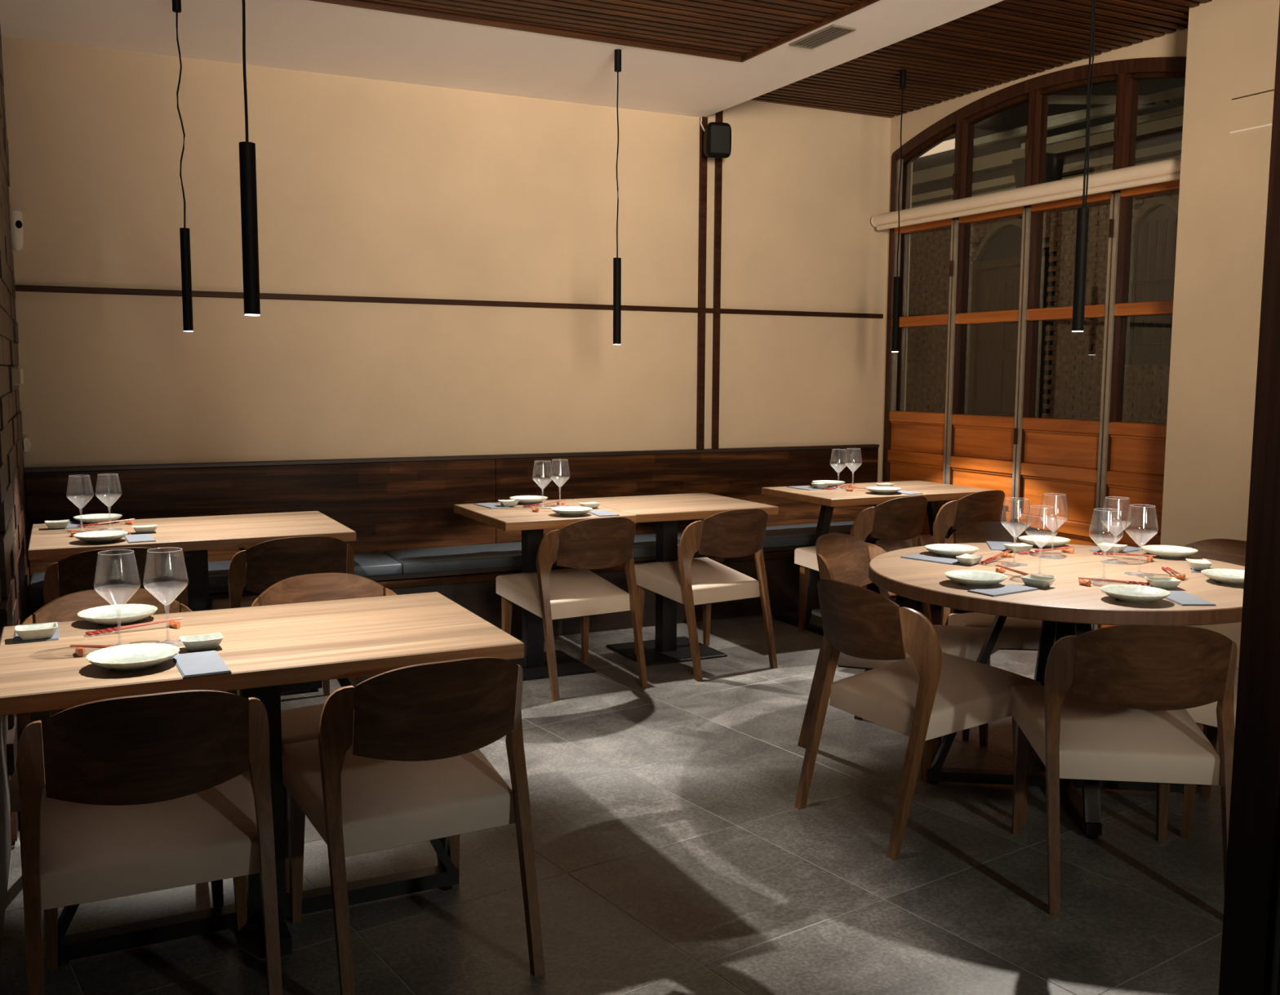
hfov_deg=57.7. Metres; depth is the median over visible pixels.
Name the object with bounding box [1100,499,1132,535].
bowl
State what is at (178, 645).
wine glass
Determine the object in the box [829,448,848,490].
wine glass
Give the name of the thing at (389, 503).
bench
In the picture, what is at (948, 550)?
plate
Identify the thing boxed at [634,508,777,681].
dining chair
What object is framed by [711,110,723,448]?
trim
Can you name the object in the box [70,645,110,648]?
chopstick
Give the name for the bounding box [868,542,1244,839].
round table
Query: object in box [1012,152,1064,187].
speaker
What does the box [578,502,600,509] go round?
sauce dish
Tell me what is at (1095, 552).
chopstick
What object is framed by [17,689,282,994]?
dining chair
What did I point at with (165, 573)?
dining chair
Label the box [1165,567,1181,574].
chopstick
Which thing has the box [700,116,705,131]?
cable
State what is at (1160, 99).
frame
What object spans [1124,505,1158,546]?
bowl
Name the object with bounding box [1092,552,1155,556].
chopstick
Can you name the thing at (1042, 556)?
wine glass
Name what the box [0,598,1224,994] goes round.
floor
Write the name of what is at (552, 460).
wine glass
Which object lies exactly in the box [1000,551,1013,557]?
chopstick rest
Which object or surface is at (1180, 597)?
napkin
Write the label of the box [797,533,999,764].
dining chair
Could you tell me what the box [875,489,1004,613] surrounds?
dining chair
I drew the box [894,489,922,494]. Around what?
napkin
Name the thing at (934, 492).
dining table
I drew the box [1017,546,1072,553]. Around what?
chopstick
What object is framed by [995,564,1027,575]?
chopstick
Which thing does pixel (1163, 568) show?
chopstick
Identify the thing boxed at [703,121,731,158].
wall speaker
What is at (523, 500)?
plate
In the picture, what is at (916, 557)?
napkin
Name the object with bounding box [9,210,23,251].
sensor
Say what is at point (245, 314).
diffuser
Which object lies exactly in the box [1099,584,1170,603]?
plate
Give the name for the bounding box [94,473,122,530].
wine glass
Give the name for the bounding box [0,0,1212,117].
ceiling
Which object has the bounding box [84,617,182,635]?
chopstick
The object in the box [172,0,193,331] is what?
pendant lamp
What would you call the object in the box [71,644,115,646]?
chopstick
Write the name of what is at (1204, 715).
dining chair
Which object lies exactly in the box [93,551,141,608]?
bowl
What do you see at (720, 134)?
grille
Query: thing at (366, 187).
wall
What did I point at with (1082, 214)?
pendant lamp
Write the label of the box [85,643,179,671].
plate
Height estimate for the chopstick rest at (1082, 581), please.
0.017 m
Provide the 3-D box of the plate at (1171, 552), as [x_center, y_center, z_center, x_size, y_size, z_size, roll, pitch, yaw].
[1.906,0.199,4.191,0.191,0.028,0.190,2,6,11]
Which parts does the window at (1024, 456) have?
post, rail, wood panel, rail, wood panel, rail, rail, wood panel, rail, wood panel, rail, wood panel, rail, wood panel, rail, rail, rail, arch frame, rail, rail, wood panel, wood panel, rail, rail, wood panel, rail, rail, rail, rail, wood panel, rail, wood panel, rail, rail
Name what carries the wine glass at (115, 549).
on the dining table at (264, 648)
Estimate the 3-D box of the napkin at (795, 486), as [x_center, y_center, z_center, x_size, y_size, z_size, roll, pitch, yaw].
[0.935,-0.054,6.609,0.098,0.004,0.210,-4,7,-32]
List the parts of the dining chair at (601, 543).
leg, leg, seat, leg, seat frame, backrest, leg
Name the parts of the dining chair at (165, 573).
leg, backrest, leg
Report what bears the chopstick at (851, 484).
on the dining table at (934, 492)
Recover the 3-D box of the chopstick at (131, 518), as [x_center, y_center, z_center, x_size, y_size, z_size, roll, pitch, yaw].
[-2.237,0.106,4.868,0.225,0.022,0.009,-4,8,-36]
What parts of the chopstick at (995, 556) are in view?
handle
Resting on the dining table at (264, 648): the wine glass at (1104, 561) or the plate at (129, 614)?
the plate at (129, 614)
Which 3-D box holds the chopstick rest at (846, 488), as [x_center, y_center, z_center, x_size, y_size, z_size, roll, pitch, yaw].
[1.168,-0.045,6.471,0.022,0.017,0.048,-4,8,-35]
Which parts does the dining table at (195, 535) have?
post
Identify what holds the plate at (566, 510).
on the pedestal table at (534, 664)
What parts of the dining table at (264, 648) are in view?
post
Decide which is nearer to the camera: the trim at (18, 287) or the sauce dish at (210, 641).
the sauce dish at (210, 641)
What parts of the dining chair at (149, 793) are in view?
leg, leg, backrest, seat, seat frame, leg, leg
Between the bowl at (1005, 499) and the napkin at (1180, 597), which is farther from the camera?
the bowl at (1005, 499)
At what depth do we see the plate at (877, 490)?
6.32 m
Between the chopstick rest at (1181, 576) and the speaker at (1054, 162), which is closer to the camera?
the chopstick rest at (1181, 576)
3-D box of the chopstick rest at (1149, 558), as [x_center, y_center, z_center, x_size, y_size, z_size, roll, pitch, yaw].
[1.793,0.214,4.087,0.022,0.017,0.048,4,7,29]
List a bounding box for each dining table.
[0,591,524,967]
[27,511,355,694]
[761,480,993,635]
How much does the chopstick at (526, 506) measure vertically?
0.022 m
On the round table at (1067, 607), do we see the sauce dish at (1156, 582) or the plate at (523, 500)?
the sauce dish at (1156, 582)
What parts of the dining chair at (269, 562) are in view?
seat, leg, backrest, leg, leg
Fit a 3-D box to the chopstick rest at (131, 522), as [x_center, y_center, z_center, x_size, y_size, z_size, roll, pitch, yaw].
[-2.159,0.104,4.918,0.048,0.017,0.022,5,8,36]
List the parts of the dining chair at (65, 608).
leg, leg, seat, backrest, leg, leg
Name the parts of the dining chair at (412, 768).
leg, leg, seat, seat frame, backrest, leg, leg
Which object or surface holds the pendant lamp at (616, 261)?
hanging from the ceiling
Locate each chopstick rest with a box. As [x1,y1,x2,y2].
[75,647,85,656]
[124,520,133,524]
[167,620,180,628]
[532,507,539,511]
[556,502,564,505]
[845,487,853,491]
[995,568,1005,573]
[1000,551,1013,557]
[1061,548,1074,553]
[1078,578,1091,586]
[1146,555,1153,561]
[1168,573,1185,579]
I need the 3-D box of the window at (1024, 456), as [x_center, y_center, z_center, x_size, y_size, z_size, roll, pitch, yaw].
[2.168,-0.767,6.387,0.147,2.985,2.440,-3,7,-26]
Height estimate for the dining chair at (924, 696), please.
0.780 m
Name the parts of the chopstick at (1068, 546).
handle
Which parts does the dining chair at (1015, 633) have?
leg, leg, backrest, seat frame, seat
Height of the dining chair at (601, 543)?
0.780 m
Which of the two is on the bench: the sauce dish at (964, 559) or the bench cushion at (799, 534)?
the bench cushion at (799, 534)
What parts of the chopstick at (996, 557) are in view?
handle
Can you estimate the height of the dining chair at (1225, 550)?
0.780 m
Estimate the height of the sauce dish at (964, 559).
0.028 m
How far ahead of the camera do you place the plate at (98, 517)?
4.97 m
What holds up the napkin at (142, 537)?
on the dining table at (195, 535)
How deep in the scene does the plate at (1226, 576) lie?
3.72 m
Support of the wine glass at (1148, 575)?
on the round table at (1067, 607)
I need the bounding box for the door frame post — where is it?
[1218,4,1279,994]
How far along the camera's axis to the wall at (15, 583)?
4.02 m
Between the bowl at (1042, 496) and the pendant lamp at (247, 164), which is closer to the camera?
the pendant lamp at (247, 164)
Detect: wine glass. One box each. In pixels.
[66,475,93,533]
[93,549,141,649]
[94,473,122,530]
[142,546,188,647]
[532,460,553,509]
[549,459,570,506]
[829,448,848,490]
[844,448,862,488]
[1000,497,1031,566]
[1025,505,1057,577]
[1038,493,1068,559]
[1088,508,1123,583]
[1100,497,1132,564]
[1124,504,1158,577]
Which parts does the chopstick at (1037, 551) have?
handle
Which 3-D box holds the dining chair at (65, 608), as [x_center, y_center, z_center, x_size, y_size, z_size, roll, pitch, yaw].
[-1.386,0.677,3.082,0.480,0.780,0.625,-3,7,-26]
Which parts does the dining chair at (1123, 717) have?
leg, leg, seat, seat frame, backrest, leg, leg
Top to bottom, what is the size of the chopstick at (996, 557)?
0.022 m
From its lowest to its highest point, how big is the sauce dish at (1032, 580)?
0.028 m
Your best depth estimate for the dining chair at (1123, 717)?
3.06 m
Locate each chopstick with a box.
[67,530,129,534]
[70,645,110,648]
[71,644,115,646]
[76,518,133,526]
[77,518,134,527]
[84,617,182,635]
[85,617,182,635]
[524,500,564,507]
[827,484,854,489]
[981,550,1008,563]
[984,550,1010,564]
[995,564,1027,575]
[997,564,1031,574]
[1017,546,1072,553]
[1019,546,1073,554]
[1078,577,1147,583]
[1079,577,1149,585]
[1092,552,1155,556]
[1094,551,1156,555]
[1161,566,1177,574]
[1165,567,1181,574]
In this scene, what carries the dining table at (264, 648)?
on the floor
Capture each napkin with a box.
[13,622,58,644]
[54,521,79,528]
[124,533,155,542]
[172,650,231,677]
[473,502,509,508]
[588,510,619,516]
[786,485,822,490]
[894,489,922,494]
[900,554,959,564]
[967,583,1038,596]
[986,541,1012,551]
[1088,546,1142,553]
[1164,591,1216,605]
[1191,568,1217,573]
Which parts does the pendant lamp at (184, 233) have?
cord, lamp shade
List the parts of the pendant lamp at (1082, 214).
lamp shade, cord, cord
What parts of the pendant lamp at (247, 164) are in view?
cord, lamp shade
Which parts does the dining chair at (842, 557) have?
leg, backrest, seat frame, leg, seat, leg, leg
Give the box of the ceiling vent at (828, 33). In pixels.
[788,24,856,48]
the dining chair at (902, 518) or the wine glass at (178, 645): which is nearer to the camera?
the wine glass at (178, 645)
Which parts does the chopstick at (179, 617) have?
handle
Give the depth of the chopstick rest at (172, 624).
2.94 m
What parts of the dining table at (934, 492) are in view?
leg, leg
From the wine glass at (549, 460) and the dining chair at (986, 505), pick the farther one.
the dining chair at (986, 505)
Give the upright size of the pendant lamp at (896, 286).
1.480 m
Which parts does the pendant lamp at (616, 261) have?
lamp shade, cord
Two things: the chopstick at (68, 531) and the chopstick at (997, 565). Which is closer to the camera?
the chopstick at (997, 565)
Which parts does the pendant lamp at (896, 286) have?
lamp shade, cord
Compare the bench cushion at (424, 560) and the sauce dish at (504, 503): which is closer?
the sauce dish at (504, 503)
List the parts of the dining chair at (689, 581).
leg, leg, seat, seat frame, leg, backrest, leg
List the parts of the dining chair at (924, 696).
leg, backrest, leg, leg, seat, leg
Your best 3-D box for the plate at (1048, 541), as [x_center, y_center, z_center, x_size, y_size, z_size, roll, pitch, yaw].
[1.540,0.171,4.432,0.190,0.028,0.191,3,7,25]
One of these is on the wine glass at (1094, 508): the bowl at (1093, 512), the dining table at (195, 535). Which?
the bowl at (1093, 512)
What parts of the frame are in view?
rail, arm, arm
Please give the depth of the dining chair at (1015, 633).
4.66 m
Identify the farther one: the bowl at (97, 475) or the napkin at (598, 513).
the napkin at (598, 513)
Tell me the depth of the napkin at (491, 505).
5.64 m
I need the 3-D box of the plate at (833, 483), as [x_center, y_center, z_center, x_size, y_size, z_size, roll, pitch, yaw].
[1.090,-0.077,6.723,0.190,0.028,0.191,1,6,3]
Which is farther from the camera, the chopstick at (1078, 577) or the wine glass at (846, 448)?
the wine glass at (846, 448)
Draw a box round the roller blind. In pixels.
[871,156,1181,230]
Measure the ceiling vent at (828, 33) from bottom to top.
0.008 m
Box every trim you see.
[15,284,883,318]
[696,116,707,448]
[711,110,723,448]
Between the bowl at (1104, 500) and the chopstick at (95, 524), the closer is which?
the bowl at (1104, 500)
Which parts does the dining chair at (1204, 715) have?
leg, leg, seat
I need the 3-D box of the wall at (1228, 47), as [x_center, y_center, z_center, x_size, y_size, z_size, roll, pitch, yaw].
[3.271,-0.672,4.085,0.534,3.300,7.600,-3,7,-26]
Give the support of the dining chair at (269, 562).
on the floor
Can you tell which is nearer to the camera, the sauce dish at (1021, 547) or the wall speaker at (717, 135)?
the sauce dish at (1021, 547)
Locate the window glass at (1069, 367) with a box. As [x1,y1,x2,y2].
[905,78,1185,423]
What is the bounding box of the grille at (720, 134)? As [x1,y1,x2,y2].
[711,124,729,153]
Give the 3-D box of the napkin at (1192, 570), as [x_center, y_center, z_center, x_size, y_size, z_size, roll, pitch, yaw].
[1.948,0.247,3.863,0.210,0.004,0.098,3,7,25]
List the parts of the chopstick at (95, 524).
handle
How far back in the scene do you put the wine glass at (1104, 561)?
4.04 m
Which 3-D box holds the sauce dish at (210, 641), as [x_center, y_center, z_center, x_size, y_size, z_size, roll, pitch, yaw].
[-1.028,0.341,2.727,0.092,0.028,0.068,-3,7,-27]
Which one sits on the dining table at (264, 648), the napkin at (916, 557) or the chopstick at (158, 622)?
the chopstick at (158, 622)
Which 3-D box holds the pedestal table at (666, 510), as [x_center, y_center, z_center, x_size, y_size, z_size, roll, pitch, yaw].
[0.165,0.399,5.896,0.786,0.750,0.725,-3,7,-26]
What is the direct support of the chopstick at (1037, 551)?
on the round table at (1067, 607)
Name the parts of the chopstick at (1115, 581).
handle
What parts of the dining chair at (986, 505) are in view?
seat, leg, leg, backrest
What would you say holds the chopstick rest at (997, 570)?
on the round table at (1067, 607)
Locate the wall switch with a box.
[23,436,30,453]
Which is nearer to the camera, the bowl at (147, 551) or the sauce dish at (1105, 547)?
the bowl at (147, 551)
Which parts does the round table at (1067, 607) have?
post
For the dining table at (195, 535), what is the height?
0.750 m
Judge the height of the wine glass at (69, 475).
0.228 m
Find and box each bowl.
[66,477,93,502]
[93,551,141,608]
[94,475,122,506]
[142,551,188,605]
[1000,498,1031,537]
[1025,506,1057,547]
[1039,496,1068,526]
[1088,511,1123,550]
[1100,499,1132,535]
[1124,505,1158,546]
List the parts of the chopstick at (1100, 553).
handle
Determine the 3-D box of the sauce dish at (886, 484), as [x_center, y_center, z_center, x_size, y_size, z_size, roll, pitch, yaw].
[1.398,-0.066,6.631,0.092,0.028,0.068,-4,7,-32]
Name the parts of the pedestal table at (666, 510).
plate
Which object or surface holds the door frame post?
on the floor
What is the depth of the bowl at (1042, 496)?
4.14 m
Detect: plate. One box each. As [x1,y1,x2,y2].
[73,513,122,524]
[73,530,128,543]
[77,604,157,626]
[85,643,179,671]
[509,495,547,504]
[551,506,592,515]
[812,480,844,487]
[866,486,901,494]
[924,543,978,557]
[944,569,1008,586]
[1017,535,1071,547]
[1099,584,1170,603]
[1140,545,1198,559]
[1200,568,1244,585]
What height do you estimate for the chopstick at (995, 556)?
0.022 m
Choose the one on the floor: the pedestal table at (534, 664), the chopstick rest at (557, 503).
the pedestal table at (534, 664)
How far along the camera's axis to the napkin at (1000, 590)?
3.51 m
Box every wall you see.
[0,24,30,959]
[0,35,890,607]
[880,0,1279,646]
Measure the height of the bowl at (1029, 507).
0.133 m
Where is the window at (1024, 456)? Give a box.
[882,57,1186,630]
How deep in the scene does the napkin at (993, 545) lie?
4.43 m
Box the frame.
[973,85,1185,150]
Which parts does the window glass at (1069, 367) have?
door panel, door panel, door frame, door, door panel, door panel, cornice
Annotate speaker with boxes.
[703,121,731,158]
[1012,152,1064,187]
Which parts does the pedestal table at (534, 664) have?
plate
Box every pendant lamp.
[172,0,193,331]
[239,0,260,315]
[613,48,621,344]
[891,69,906,351]
[1071,0,1094,332]
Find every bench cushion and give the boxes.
[28,551,402,601]
[382,533,679,573]
[677,520,882,552]
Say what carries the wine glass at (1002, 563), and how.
on the round table at (1067, 607)
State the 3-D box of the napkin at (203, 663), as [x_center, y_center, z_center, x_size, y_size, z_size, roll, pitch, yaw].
[-0.977,0.368,2.584,0.098,0.004,0.210,-3,7,-29]
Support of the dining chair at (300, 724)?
on the floor
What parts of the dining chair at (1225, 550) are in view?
leg, backrest, seat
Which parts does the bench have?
panel, cap rail, rail, panel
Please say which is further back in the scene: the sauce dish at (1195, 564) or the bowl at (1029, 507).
the sauce dish at (1195, 564)
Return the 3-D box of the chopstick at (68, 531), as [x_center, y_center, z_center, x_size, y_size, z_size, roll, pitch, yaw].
[-2.130,0.138,4.575,0.225,0.022,0.009,-1,6,-15]
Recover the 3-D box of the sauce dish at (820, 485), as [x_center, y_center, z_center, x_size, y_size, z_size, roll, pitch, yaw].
[1.023,-0.068,6.589,0.092,0.028,0.068,-3,7,-26]
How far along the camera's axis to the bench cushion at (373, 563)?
5.63 m
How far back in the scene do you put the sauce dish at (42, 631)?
2.79 m
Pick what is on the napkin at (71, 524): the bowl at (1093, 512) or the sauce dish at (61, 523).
the sauce dish at (61, 523)
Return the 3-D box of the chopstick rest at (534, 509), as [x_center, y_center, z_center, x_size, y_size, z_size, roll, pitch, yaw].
[-0.488,0.057,5.438,0.022,0.017,0.048,-4,8,-37]
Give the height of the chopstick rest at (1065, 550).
0.017 m
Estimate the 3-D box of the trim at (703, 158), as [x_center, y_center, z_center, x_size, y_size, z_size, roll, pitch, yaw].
[0.364,-1.244,6.823,0.038,1.920,0.028,-3,7,-26]
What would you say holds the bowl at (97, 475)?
on the wine glass at (117, 529)
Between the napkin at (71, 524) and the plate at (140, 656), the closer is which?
the plate at (140, 656)
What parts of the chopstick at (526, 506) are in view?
handle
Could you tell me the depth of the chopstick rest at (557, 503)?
5.70 m
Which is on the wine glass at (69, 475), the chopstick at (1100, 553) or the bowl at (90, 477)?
the bowl at (90, 477)
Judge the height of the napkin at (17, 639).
0.004 m
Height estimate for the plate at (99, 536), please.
0.028 m
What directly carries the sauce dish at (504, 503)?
on the napkin at (491, 505)
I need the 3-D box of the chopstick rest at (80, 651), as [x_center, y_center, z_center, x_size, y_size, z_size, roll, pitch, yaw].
[-1.283,0.351,2.664,0.022,0.017,0.048,-3,7,-27]
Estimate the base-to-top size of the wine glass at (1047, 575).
0.228 m
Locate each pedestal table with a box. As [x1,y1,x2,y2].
[453,498,636,680]
[573,493,778,666]
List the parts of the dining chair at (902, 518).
leg, seat, leg, backrest, leg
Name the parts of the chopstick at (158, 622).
handle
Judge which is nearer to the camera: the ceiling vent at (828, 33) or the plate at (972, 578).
the plate at (972, 578)
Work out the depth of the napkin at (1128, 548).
4.32 m
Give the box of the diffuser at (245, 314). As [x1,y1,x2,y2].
[244,314,259,315]
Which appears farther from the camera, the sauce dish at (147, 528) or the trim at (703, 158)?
the trim at (703, 158)
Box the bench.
[25,444,909,639]
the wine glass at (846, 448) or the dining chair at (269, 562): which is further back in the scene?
the wine glass at (846, 448)
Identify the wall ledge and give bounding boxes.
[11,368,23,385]
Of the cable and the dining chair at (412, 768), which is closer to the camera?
the dining chair at (412, 768)
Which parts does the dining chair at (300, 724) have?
leg, leg, seat, backrest, leg, leg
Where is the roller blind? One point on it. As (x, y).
(1169, 170)
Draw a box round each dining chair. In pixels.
[8,587,223,912]
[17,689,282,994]
[43,547,188,716]
[212,536,362,696]
[250,573,447,893]
[281,657,545,994]
[495,516,648,701]
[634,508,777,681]
[794,496,932,631]
[794,578,1041,860]
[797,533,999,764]
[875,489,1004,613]
[940,520,1093,741]
[1009,624,1237,915]
[1180,666,1238,839]
[1182,538,1246,786]
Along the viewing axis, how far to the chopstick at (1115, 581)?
3.60 m
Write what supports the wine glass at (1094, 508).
on the round table at (1067, 607)
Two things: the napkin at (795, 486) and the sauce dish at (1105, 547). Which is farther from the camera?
the napkin at (795, 486)
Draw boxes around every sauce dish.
[14,622,57,640]
[44,520,69,528]
[132,524,157,533]
[179,632,223,651]
[497,499,519,506]
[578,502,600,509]
[811,482,830,488]
[875,482,893,487]
[955,553,982,565]
[1003,542,1033,553]
[1020,574,1056,588]
[1097,542,1127,553]
[1144,577,1182,588]
[1186,558,1212,570]

